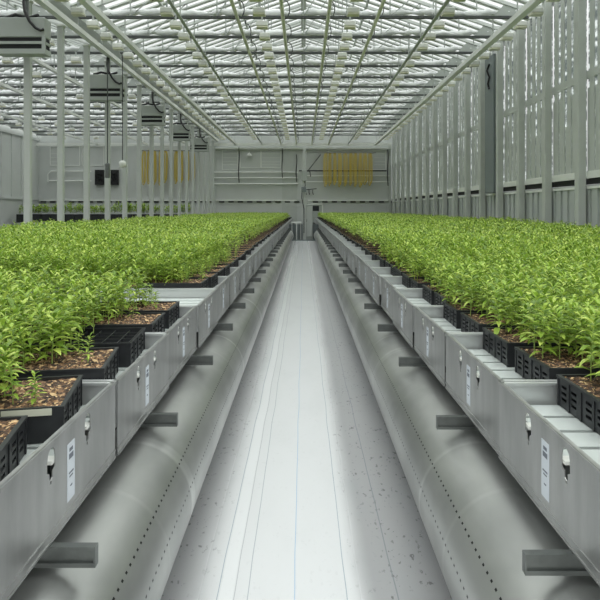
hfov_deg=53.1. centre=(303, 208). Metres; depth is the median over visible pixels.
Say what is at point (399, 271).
seedling tray
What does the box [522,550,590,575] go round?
support
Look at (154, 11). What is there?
curtain
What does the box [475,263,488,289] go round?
seedling
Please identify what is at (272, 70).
lamp
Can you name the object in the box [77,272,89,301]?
seedling
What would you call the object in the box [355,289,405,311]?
support
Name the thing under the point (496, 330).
seedling
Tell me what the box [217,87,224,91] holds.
lamp
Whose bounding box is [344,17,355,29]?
lamp
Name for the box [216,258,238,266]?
seedling tray
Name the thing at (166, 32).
curtain
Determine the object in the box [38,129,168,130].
curtain
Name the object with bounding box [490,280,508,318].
seedling
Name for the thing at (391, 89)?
lamp
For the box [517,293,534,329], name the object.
seedling
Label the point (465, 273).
seedling
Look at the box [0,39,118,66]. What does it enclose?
roof truss
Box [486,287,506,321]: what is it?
seedling
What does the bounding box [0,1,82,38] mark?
roof truss
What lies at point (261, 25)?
lamp
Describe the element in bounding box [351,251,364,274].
bench
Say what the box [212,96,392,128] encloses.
roof truss
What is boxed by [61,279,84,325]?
seedling
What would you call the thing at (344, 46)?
lamp
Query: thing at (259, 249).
bench
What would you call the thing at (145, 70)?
lamp
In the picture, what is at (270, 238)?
bench
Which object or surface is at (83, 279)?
seedling
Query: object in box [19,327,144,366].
seedling tray
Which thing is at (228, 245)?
seedling tray
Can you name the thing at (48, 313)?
seedling
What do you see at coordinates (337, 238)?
bench
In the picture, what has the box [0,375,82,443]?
seedling tray
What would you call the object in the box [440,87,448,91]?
lamp
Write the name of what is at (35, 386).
seedling
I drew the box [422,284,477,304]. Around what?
seedling tray
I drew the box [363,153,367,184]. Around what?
hose
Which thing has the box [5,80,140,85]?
curtain
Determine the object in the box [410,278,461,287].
seedling tray
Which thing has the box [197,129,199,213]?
steel column
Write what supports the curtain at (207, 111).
hanging from the roof truss at (400, 111)
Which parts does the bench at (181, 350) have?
plate, rail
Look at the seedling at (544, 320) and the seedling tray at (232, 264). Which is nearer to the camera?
the seedling at (544, 320)
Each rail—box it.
[0,78,146,144]
[0,112,97,144]
[32,54,184,143]
[167,0,262,144]
[307,152,375,152]
[347,0,449,144]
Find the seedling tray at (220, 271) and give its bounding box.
[172,268,223,275]
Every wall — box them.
[0,125,39,228]
[38,107,391,224]
[395,0,599,233]
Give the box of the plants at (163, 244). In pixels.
[0,212,599,389]
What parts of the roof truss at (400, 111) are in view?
gusset plate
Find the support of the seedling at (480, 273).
on the seedling tray at (451, 312)
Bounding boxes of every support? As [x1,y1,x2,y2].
[33,542,97,567]
[47,412,177,480]
[115,355,212,429]
[154,323,232,368]
[228,303,245,308]
[239,288,254,292]
[248,278,260,281]
[256,270,265,273]
[260,263,269,266]
[339,263,348,266]
[343,270,380,296]
[348,278,360,281]
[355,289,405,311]
[364,303,382,308]
[378,324,398,331]
[398,357,445,366]
[436,415,569,480]
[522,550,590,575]
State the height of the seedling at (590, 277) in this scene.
0.271 m
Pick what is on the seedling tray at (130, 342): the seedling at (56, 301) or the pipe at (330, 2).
the seedling at (56, 301)
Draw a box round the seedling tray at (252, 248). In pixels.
[228,247,253,250]
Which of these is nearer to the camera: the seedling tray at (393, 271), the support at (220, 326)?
the support at (220, 326)
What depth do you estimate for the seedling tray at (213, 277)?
6.23 m
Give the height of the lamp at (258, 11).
0.390 m
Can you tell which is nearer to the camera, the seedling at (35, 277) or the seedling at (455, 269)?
the seedling at (35, 277)
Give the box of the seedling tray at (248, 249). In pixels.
[224,248,250,254]
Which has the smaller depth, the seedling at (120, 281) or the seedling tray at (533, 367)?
the seedling tray at (533, 367)
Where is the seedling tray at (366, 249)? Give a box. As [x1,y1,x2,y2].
[365,248,384,254]
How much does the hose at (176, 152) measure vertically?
2.701 m
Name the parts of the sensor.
cord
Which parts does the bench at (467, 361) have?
rail, plate, rail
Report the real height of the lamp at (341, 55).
0.390 m
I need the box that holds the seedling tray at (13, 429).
[0,415,27,481]
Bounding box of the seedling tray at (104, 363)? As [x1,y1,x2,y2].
[0,347,118,378]
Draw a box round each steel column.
[24,0,33,223]
[56,24,65,221]
[82,44,90,221]
[104,60,110,219]
[121,73,127,218]
[136,84,141,216]
[149,93,153,215]
[160,101,164,215]
[169,108,173,215]
[177,114,180,215]
[184,120,188,213]
[191,125,194,213]
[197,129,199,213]
[202,133,204,213]
[207,136,209,213]
[211,140,213,213]
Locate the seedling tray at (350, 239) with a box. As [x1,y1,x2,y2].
[349,238,374,240]
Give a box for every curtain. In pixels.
[0,8,48,15]
[0,59,113,64]
[0,70,128,75]
[0,89,151,93]
[0,97,161,101]
[0,103,170,107]
[0,110,177,113]
[0,115,183,118]
[4,120,190,122]
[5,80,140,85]
[22,125,195,126]
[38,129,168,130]
[46,132,205,133]
[50,45,96,51]
[103,7,518,15]
[122,28,496,35]
[140,45,478,51]
[154,59,463,64]
[165,70,450,75]
[176,80,439,85]
[184,89,431,93]
[192,97,422,101]
[198,103,415,107]
[205,110,409,113]
[209,115,403,118]
[214,120,398,122]
[219,125,393,126]
[223,129,380,130]
[227,132,385,133]
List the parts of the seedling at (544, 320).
stem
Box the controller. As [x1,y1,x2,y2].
[105,61,109,177]
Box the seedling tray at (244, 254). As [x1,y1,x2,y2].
[229,253,245,259]
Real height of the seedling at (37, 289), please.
0.228 m
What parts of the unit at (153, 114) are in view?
casing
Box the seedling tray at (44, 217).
[41,214,49,221]
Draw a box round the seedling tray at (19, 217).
[16,214,23,221]
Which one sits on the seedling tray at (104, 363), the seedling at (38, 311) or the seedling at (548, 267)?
the seedling at (38, 311)
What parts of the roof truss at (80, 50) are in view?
gusset plate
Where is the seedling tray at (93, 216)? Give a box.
[91,214,99,221]
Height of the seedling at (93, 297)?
0.253 m
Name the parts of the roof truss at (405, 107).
gusset plate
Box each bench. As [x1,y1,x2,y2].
[0,382,115,599]
[31,276,229,321]
[31,288,217,347]
[82,333,168,455]
[145,306,196,384]
[228,267,239,304]
[239,255,252,281]
[239,260,247,292]
[251,251,257,274]
[254,247,261,267]
[258,244,264,262]
[262,241,267,258]
[265,239,269,254]
[267,237,271,251]
[270,235,274,249]
[329,231,337,242]
[332,234,339,246]
[334,235,342,248]
[336,237,344,251]
[338,239,346,254]
[341,241,351,257]
[343,244,354,263]
[347,247,360,268]
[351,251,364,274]
[356,255,379,281]
[362,261,379,291]
[369,267,392,305]
[381,276,421,320]
[393,289,442,347]
[414,306,482,386]
[445,333,556,454]
[498,382,599,586]
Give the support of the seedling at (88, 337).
on the seedling tray at (104, 363)
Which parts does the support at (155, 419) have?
leg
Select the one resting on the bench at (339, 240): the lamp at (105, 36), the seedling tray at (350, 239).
the seedling tray at (350, 239)
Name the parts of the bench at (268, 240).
plate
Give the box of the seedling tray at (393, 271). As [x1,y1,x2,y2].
[390,264,409,275]
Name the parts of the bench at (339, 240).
plate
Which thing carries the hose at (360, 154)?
hanging from the rail at (307, 152)
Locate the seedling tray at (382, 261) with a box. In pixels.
[380,258,396,266]
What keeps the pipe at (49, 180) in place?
attached to the wall at (225, 160)
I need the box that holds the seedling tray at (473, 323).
[461,312,565,331]
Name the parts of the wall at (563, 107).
window sill, window rail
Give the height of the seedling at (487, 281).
0.258 m
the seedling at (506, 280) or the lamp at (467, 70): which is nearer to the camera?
the seedling at (506, 280)
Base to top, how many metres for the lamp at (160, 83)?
0.390 m
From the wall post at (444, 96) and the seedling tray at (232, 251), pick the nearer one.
the seedling tray at (232, 251)
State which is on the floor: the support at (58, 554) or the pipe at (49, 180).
the support at (58, 554)
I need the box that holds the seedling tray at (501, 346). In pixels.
[482,327,590,366]
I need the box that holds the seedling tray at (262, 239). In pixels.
[239,238,263,240]
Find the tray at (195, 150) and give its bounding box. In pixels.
[190,149,208,151]
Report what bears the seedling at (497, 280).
on the seedling tray at (473, 323)
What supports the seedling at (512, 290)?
on the seedling tray at (473, 323)
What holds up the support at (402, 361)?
on the floor
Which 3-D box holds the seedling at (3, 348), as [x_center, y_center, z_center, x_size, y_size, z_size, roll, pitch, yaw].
[-1.108,0.601,2.234,0.129,0.209,0.123,0,0,27]
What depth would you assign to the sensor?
20.59 m
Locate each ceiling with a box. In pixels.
[0,0,175,132]
[69,0,541,130]
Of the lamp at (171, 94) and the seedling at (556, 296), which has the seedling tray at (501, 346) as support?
the seedling at (556, 296)
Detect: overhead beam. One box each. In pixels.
[34,0,218,141]
[77,0,236,144]
[374,0,543,144]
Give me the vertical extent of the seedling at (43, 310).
0.215 m
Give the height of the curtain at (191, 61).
0.348 m
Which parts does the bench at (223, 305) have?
rail, plate, rail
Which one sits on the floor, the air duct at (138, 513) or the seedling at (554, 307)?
the air duct at (138, 513)
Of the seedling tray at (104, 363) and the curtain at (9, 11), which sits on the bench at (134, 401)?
the seedling tray at (104, 363)
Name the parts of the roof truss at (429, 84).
gusset plate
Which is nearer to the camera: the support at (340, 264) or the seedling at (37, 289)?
the seedling at (37, 289)
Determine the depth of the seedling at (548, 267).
4.20 m
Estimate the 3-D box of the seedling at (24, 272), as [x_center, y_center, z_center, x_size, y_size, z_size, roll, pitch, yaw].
[-1.976,0.571,4.214,0.144,0.268,0.132,0,0,1]
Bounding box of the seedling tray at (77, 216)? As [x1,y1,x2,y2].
[74,214,82,221]
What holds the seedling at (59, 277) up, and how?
on the trays at (247, 233)
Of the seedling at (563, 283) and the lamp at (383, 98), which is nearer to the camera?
the seedling at (563, 283)
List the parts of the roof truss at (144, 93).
gusset plate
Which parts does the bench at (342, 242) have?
plate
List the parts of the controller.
cord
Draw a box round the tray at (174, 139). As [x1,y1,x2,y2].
[173,138,190,140]
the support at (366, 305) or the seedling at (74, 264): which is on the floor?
the support at (366, 305)
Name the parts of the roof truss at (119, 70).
gusset plate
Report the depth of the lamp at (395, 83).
25.91 m
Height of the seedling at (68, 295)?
0.273 m
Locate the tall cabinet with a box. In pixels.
[306,204,312,239]
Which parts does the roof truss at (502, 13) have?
gusset plate, gusset plate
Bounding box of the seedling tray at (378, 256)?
[377,255,391,259]
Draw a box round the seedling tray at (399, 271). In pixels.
[395,268,428,275]
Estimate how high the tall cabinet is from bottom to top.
1.950 m
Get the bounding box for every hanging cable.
[238,147,239,182]
[387,149,388,184]
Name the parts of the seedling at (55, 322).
stem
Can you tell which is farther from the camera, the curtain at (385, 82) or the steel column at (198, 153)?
the steel column at (198, 153)
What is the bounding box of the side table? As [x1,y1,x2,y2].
[291,222,300,239]
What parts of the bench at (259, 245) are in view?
plate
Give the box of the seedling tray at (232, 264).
[206,261,234,266]
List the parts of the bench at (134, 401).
rail, plate, rail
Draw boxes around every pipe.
[47,171,90,181]
[49,180,90,181]
[214,172,297,172]
[214,177,297,177]
[214,183,297,184]
[229,0,282,144]
[279,0,298,144]
[299,170,386,170]
[306,181,388,181]
[307,175,388,175]
[311,0,334,144]
[328,0,385,144]
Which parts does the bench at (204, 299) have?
rail, rail, plate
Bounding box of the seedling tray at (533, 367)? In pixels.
[514,346,599,378]
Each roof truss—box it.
[0,0,56,18]
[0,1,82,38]
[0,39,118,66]
[0,44,134,78]
[0,54,156,95]
[0,57,165,102]
[0,67,174,109]
[0,96,193,124]
[1,79,179,114]
[3,85,187,119]
[4,54,145,87]
[9,101,198,128]
[22,103,203,131]
[34,103,208,135]
[51,28,101,53]
[78,0,528,18]
[100,0,509,38]
[120,0,489,53]
[135,4,469,66]
[148,20,460,78]
[160,35,445,87]
[171,45,439,95]
[178,56,429,102]
[186,67,416,109]
[194,79,407,114]
[198,80,401,119]
[206,88,397,124]
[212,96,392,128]
[217,98,388,131]
[219,103,384,135]
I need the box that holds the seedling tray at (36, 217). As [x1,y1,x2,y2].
[33,214,40,221]
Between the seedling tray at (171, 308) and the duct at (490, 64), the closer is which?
the seedling tray at (171, 308)
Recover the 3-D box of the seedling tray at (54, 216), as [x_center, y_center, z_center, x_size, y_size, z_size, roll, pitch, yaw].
[-18.023,0.698,43.450,0.566,0.550,0.408,0,0,0]
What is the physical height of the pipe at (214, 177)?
0.090 m
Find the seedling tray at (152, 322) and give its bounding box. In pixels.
[62,312,164,331]
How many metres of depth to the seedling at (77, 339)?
2.88 m
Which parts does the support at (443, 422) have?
leg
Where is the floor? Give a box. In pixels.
[50,241,530,599]
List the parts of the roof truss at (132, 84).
gusset plate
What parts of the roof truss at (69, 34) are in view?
gusset plate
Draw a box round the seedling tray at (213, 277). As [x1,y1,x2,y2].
[159,273,217,287]
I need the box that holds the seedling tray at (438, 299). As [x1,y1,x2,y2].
[434,292,493,304]
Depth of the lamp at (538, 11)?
16.39 m
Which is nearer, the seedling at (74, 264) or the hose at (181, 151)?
the seedling at (74, 264)
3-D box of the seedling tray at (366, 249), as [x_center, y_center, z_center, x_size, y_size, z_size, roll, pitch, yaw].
[1.353,0.755,10.229,0.566,0.125,0.408,0,0,-1]
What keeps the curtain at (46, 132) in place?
hanging from the roof truss at (36, 133)
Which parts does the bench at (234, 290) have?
rail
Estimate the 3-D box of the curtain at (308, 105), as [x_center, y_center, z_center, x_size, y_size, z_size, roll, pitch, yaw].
[0.001,-5.906,34.600,13.213,0.348,0.297,0,0,0]
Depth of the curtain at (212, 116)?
38.64 m
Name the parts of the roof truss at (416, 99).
gusset plate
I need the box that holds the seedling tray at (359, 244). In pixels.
[358,243,384,246]
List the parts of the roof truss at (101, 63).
gusset plate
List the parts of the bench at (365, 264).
plate, rail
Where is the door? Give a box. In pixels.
[308,203,322,221]
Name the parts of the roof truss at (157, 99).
gusset plate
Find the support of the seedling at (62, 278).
on the trays at (247, 233)
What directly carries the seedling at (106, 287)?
on the seedling tray at (152, 322)
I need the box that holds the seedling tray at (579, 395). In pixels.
[556,374,599,434]
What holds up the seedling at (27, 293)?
on the seedling tray at (104, 363)
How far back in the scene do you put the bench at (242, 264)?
7.92 m
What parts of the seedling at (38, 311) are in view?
stem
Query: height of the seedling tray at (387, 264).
0.125 m
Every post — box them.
[301,149,310,239]
[392,134,394,212]
[397,130,399,213]
[401,125,404,213]
[406,122,409,213]
[412,116,415,214]
[418,113,421,214]
[425,105,428,214]
[433,97,437,215]
[442,92,446,216]
[453,81,457,216]
[465,67,470,217]
[479,59,485,218]
[496,39,502,218]
[516,20,524,220]
[542,0,551,223]
[575,0,585,225]
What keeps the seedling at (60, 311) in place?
on the seedling tray at (104, 363)
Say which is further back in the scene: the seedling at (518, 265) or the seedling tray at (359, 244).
the seedling tray at (359, 244)
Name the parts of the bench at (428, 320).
rail, plate, rail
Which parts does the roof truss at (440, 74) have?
gusset plate, gusset plate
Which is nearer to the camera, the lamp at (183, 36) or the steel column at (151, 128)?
the lamp at (183, 36)
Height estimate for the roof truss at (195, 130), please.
2.577 m
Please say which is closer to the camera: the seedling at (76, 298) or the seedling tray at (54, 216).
the seedling at (76, 298)
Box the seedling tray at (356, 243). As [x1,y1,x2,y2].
[355,242,374,246]
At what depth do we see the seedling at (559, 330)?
2.81 m
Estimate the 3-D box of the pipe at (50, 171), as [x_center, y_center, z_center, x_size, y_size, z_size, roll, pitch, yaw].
[-18.665,-2.565,47.800,3.490,0.890,0.100,0,0,0]
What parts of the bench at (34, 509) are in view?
rail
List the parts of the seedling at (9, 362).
stem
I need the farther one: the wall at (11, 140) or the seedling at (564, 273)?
the wall at (11, 140)
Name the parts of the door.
frame, pane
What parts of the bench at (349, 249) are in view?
plate, rail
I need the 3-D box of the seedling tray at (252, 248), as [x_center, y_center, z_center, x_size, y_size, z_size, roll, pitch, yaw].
[-1.185,0.755,10.727,0.566,0.125,0.408,0,0,1]
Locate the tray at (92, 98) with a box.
[90,96,124,101]
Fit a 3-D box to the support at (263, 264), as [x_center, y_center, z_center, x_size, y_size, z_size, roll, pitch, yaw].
[-3.550,1.391,11.581,5.800,0.667,0.140,0,0,0]
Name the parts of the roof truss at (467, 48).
gusset plate, gusset plate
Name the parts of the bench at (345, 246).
plate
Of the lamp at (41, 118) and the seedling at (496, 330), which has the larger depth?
the lamp at (41, 118)
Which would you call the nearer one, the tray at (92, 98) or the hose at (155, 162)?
the tray at (92, 98)
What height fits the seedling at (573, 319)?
0.249 m
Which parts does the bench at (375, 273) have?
plate, rail, rail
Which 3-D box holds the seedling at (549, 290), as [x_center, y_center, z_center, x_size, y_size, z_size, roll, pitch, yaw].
[1.500,0.591,3.646,0.147,0.229,0.133,0,0,-7]
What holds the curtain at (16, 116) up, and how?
hanging from the roof truss at (176, 116)
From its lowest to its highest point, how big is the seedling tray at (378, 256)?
0.125 m
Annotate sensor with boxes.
[119,55,125,167]
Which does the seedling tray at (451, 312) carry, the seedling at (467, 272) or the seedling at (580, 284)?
the seedling at (467, 272)
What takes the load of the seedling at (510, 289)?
on the seedling tray at (473, 323)
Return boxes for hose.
[142,151,145,184]
[147,152,148,183]
[154,151,156,184]
[164,151,167,182]
[174,151,177,183]
[181,151,182,182]
[323,153,326,186]
[328,153,331,185]
[333,153,336,184]
[338,153,341,186]
[343,153,347,185]
[349,153,352,185]
[353,153,356,186]
[358,153,362,187]
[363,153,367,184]
[368,153,372,185]
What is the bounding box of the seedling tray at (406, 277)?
[402,273,440,287]
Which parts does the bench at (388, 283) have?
plate, rail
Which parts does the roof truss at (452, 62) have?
gusset plate, gusset plate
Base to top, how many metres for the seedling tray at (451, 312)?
0.125 m
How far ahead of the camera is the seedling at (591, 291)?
3.29 m
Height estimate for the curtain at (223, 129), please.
0.348 m
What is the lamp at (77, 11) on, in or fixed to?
hanging from the ceiling at (161, 4)
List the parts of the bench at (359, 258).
plate, rail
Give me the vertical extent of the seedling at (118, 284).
0.229 m
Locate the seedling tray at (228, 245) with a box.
[226,245,253,246]
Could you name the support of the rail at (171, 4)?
hanging from the roof truss at (405, 107)
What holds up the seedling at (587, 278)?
on the trays at (247, 233)
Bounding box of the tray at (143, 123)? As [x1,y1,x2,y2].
[142,122,165,125]
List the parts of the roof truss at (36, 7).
gusset plate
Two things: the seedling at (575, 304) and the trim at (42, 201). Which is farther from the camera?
the trim at (42, 201)
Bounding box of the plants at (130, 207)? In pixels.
[18,201,190,213]
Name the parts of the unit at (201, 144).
casing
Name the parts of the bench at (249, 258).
plate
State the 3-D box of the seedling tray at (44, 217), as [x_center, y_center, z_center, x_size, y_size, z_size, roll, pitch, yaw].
[-18.623,0.698,43.450,0.566,0.550,0.408,0,0,0]
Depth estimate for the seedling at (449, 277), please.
4.44 m
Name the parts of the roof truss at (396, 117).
gusset plate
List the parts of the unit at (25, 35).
casing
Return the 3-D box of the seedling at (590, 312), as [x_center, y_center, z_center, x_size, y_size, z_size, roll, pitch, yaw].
[1.353,0.582,2.805,0.143,0.247,0.158,0,0,25]
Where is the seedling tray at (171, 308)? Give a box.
[94,301,179,328]
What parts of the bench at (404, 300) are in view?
plate, rail, rail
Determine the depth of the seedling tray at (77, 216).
43.25 m
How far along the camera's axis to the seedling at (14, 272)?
3.86 m
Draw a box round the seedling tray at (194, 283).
[142,278,208,287]
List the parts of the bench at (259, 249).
plate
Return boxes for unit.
[0,0,50,56]
[90,57,124,101]
[142,92,165,125]
[173,113,190,140]
[190,128,208,151]
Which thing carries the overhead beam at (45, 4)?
hanging from the roof truss at (405, 107)
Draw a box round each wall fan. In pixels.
[95,170,103,184]
[111,170,118,184]
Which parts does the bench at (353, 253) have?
plate, rail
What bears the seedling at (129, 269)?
on the seedling tray at (171, 308)
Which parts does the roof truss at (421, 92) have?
gusset plate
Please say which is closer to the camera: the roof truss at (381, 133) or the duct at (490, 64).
the duct at (490, 64)
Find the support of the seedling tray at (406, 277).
on the bench at (388, 283)
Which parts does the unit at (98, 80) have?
casing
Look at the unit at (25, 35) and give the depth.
14.48 m
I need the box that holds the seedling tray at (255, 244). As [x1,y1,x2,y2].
[229,243,256,246]
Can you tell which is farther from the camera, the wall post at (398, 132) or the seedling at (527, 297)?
the wall post at (398, 132)
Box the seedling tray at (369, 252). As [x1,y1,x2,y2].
[367,250,385,254]
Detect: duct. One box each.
[9,230,293,599]
[314,231,599,599]
[485,53,495,192]
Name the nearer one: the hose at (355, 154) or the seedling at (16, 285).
the seedling at (16, 285)
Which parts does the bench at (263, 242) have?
plate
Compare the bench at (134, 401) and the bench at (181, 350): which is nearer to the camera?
the bench at (134, 401)
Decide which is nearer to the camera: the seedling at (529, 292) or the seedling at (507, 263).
the seedling at (529, 292)
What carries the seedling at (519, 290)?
on the seedling tray at (501, 346)
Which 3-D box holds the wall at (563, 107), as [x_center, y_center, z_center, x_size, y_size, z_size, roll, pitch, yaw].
[7.175,-2.087,26.280,0.250,7.625,43.560,0,0,0]
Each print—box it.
[69,445,73,485]
[543,445,546,485]
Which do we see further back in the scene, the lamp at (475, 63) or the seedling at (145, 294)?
the lamp at (475, 63)
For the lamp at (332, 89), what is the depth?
27.09 m
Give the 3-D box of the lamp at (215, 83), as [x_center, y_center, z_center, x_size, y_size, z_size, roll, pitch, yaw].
[-3.760,-5.505,26.015,0.350,0.390,0.230,0,0,0]
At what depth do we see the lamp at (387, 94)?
28.28 m
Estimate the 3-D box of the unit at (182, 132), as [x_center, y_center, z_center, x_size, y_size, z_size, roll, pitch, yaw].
[-6.830,-4.499,33.149,1.180,1.518,0.462,0,0,0]
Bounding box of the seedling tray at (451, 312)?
[443,301,507,328]
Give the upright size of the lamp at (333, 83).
0.390 m
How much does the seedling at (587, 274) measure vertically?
0.271 m
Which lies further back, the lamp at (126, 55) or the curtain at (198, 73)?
the curtain at (198, 73)
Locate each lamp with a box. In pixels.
[2,57,13,63]
[32,67,41,77]
[38,114,44,120]
[70,52,81,63]
[71,1,85,16]
[76,91,82,98]
[86,15,99,29]
[93,102,100,106]
[100,27,112,40]
[112,38,123,50]
[123,48,133,58]
[128,91,135,98]
[133,56,142,66]
[141,64,150,73]
[149,71,158,80]
[156,77,164,86]
[160,1,173,16]
[163,83,170,91]
[169,88,176,96]
[170,15,182,29]
[174,93,181,100]
[178,27,189,40]
[179,97,185,104]
[184,102,190,108]
[186,38,196,50]
[188,106,194,112]
[192,47,202,58]
[198,56,207,66]
[203,64,212,73]
[208,72,216,80]
[213,81,220,86]
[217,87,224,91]
[220,88,227,96]
[224,96,230,100]
[253,2,265,16]
[256,17,267,29]
[259,30,269,40]
[262,41,271,50]
[264,51,273,58]
[266,59,275,66]
[268,67,276,73]
[270,74,277,80]
[271,81,279,86]
[273,87,280,91]
[274,92,281,96]
[329,92,335,96]
[330,87,336,91]
[331,81,338,86]
[332,74,340,80]
[334,67,342,73]
[335,59,344,66]
[337,51,346,58]
[339,41,349,50]
[341,30,352,40]
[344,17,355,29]
[347,2,359,16]
[380,96,387,100]
[384,92,390,96]
[387,87,394,91]
[391,81,398,86]
[395,72,403,80]
[400,65,408,73]
[405,57,414,66]
[410,48,420,58]
[417,40,427,50]
[424,28,435,40]
[432,15,444,29]
[435,92,442,96]
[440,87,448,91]
[441,3,454,16]
[446,80,454,86]
[453,74,462,80]
[461,67,470,73]
[469,61,479,66]
[478,52,489,58]
[489,42,500,50]
[500,32,512,40]
[513,20,526,29]
[528,7,543,16]
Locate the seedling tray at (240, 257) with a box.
[215,255,242,259]
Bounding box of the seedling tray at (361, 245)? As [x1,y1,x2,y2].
[361,245,385,250]
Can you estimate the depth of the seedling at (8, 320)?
2.64 m
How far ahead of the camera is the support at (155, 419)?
3.10 m
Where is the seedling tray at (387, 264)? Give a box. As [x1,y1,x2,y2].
[385,261,405,266]
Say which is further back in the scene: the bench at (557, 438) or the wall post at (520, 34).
the wall post at (520, 34)
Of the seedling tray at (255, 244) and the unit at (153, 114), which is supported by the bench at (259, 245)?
the seedling tray at (255, 244)
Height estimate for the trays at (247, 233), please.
0.125 m
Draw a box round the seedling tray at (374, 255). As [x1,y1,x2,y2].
[372,253,384,259]
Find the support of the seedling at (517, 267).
on the seedling tray at (451, 312)
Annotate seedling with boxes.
[0,272,15,302]
[0,277,17,320]
[0,306,17,350]
[0,314,24,358]
[0,316,23,382]
[0,323,26,381]
[0,340,25,397]
[1,284,20,319]
[1,361,24,404]
[2,287,15,315]
[3,297,32,364]
[5,285,25,326]
[5,296,29,332]
[8,267,17,282]
[9,298,38,356]
[10,326,35,366]
[11,276,34,323]
[11,279,32,336]
[13,289,38,337]
[15,270,27,292]
[18,312,41,363]
[19,282,35,320]
[23,262,35,289]
[23,277,37,305]
[23,288,46,343]
[23,370,46,404]
[25,286,50,325]
[25,301,53,359]
[26,270,38,283]
[28,283,43,317]
[30,272,48,302]
[31,289,52,333]
[32,289,49,320]
[33,308,49,347]
[34,311,61,354]
[36,263,54,292]
[36,308,72,363]
[37,285,56,310]
[37,305,57,339]
[39,261,48,283]
[40,308,70,357]
[43,293,55,333]
[45,301,62,337]
[46,285,59,309]
[48,270,60,305]
[49,268,67,302]
[49,295,80,352]
[49,299,75,339]
[52,276,66,301]
[55,278,65,308]
[58,274,83,320]
[58,294,86,348]
[58,296,80,339]
[60,268,75,293]
[60,274,74,293]
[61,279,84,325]
[62,285,78,304]
[65,262,83,280]
[67,275,88,310]
[68,289,89,334]
[70,331,83,351]
[71,296,90,333]
[74,272,81,290]
[75,289,92,322]
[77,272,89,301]
[77,278,91,305]
[77,278,96,321]
[77,287,95,330]
[81,331,93,362]
[82,276,101,310]
[83,289,102,333]
[83,296,100,321]
[84,282,99,315]
[88,281,109,322]
[94,274,105,311]
[95,264,109,294]
[98,283,117,323]
[98,287,112,321]
[99,282,113,315]
[104,283,126,319]
[105,274,117,312]
[107,270,124,306]
[113,280,128,316]
[114,272,131,314]
[120,267,138,309]
[124,276,135,302]
[127,291,139,316]
[128,264,147,306]
[129,265,148,305]
[133,275,148,302]
[141,291,149,304]
[146,287,153,302]
[150,291,160,308]
[438,263,453,297]
[440,272,455,297]
[442,276,454,300]
[445,276,459,303]
[447,270,462,301]
[451,268,464,297]
[452,265,470,309]
[456,277,467,301]
[460,266,480,304]
[461,267,482,315]
[463,272,474,302]
[463,281,480,309]
[470,260,483,293]
[471,283,486,314]
[473,272,487,304]
[474,280,491,305]
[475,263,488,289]
[477,278,491,317]
[478,281,496,319]
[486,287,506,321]
[487,283,510,333]
[488,275,497,305]
[488,277,503,304]
[488,278,503,310]
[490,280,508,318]
[492,280,516,330]
[494,284,508,316]
[495,268,505,285]
[498,280,516,321]
[500,291,521,333]
[501,288,518,323]
[504,275,522,319]
[505,263,515,280]
[508,265,522,298]
[509,272,522,309]
[509,288,529,332]
[511,262,526,291]
[512,290,520,321]
[512,302,535,336]
[514,287,527,320]
[515,273,528,313]
[515,287,542,339]
[517,289,551,354]
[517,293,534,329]
[519,278,534,320]
[521,296,533,330]
[525,287,554,338]
[526,298,542,338]
[526,302,558,358]
[529,282,547,322]
[530,277,544,312]
[530,303,552,346]
[531,270,543,287]
[533,272,550,294]
[540,267,555,288]
[540,295,556,332]
[540,305,563,354]
[541,306,572,358]
[542,266,556,295]
[543,261,555,289]
[545,286,559,307]
[547,297,563,333]
[548,281,561,316]
[549,311,574,353]
[552,297,567,332]
[554,287,571,333]
[555,275,571,308]
[556,296,572,329]
[557,271,570,311]
[558,299,582,354]
[560,278,572,304]
[562,300,588,348]
[563,295,584,340]
[563,302,588,358]
[566,274,583,301]
[566,308,595,358]
[569,265,585,294]
[571,273,587,293]
[572,283,583,304]
[574,306,599,379]
[576,277,588,306]
[576,284,596,306]
[576,297,596,334]
[576,315,599,366]
[577,301,592,355]
[577,307,599,351]
[579,275,598,300]
[580,291,588,313]
[581,272,593,286]
[581,281,599,313]
[587,278,597,316]
[588,263,599,278]
[588,298,599,349]
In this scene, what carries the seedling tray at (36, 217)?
on the table
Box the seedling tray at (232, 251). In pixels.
[228,250,246,254]
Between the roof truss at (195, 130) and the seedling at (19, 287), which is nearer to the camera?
the seedling at (19, 287)
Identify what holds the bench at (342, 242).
on the support
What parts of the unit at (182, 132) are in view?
casing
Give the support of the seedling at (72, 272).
on the trays at (247, 233)
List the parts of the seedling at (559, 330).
stem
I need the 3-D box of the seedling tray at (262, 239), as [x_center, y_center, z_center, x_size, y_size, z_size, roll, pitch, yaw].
[-1.196,0.755,13.690,0.566,0.125,0.408,0,0,-1]
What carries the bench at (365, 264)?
on the support at (357, 291)
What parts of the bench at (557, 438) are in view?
rail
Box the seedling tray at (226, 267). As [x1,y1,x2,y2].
[188,264,229,275]
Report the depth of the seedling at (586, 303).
2.88 m
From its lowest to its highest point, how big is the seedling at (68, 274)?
0.241 m
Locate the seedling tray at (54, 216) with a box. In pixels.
[50,214,56,220]
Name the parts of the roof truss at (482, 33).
gusset plate, gusset plate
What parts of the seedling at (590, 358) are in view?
stem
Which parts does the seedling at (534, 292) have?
stem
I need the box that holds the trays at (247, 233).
[0,233,593,349]
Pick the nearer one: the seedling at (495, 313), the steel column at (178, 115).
the seedling at (495, 313)
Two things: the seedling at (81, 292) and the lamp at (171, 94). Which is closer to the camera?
the seedling at (81, 292)
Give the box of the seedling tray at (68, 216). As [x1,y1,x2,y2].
[66,214,74,221]
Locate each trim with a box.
[36,143,214,145]
[38,200,391,202]
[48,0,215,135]
[215,143,391,148]
[288,224,318,239]
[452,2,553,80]
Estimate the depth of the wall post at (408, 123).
39.61 m
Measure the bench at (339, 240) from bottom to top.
0.321 m

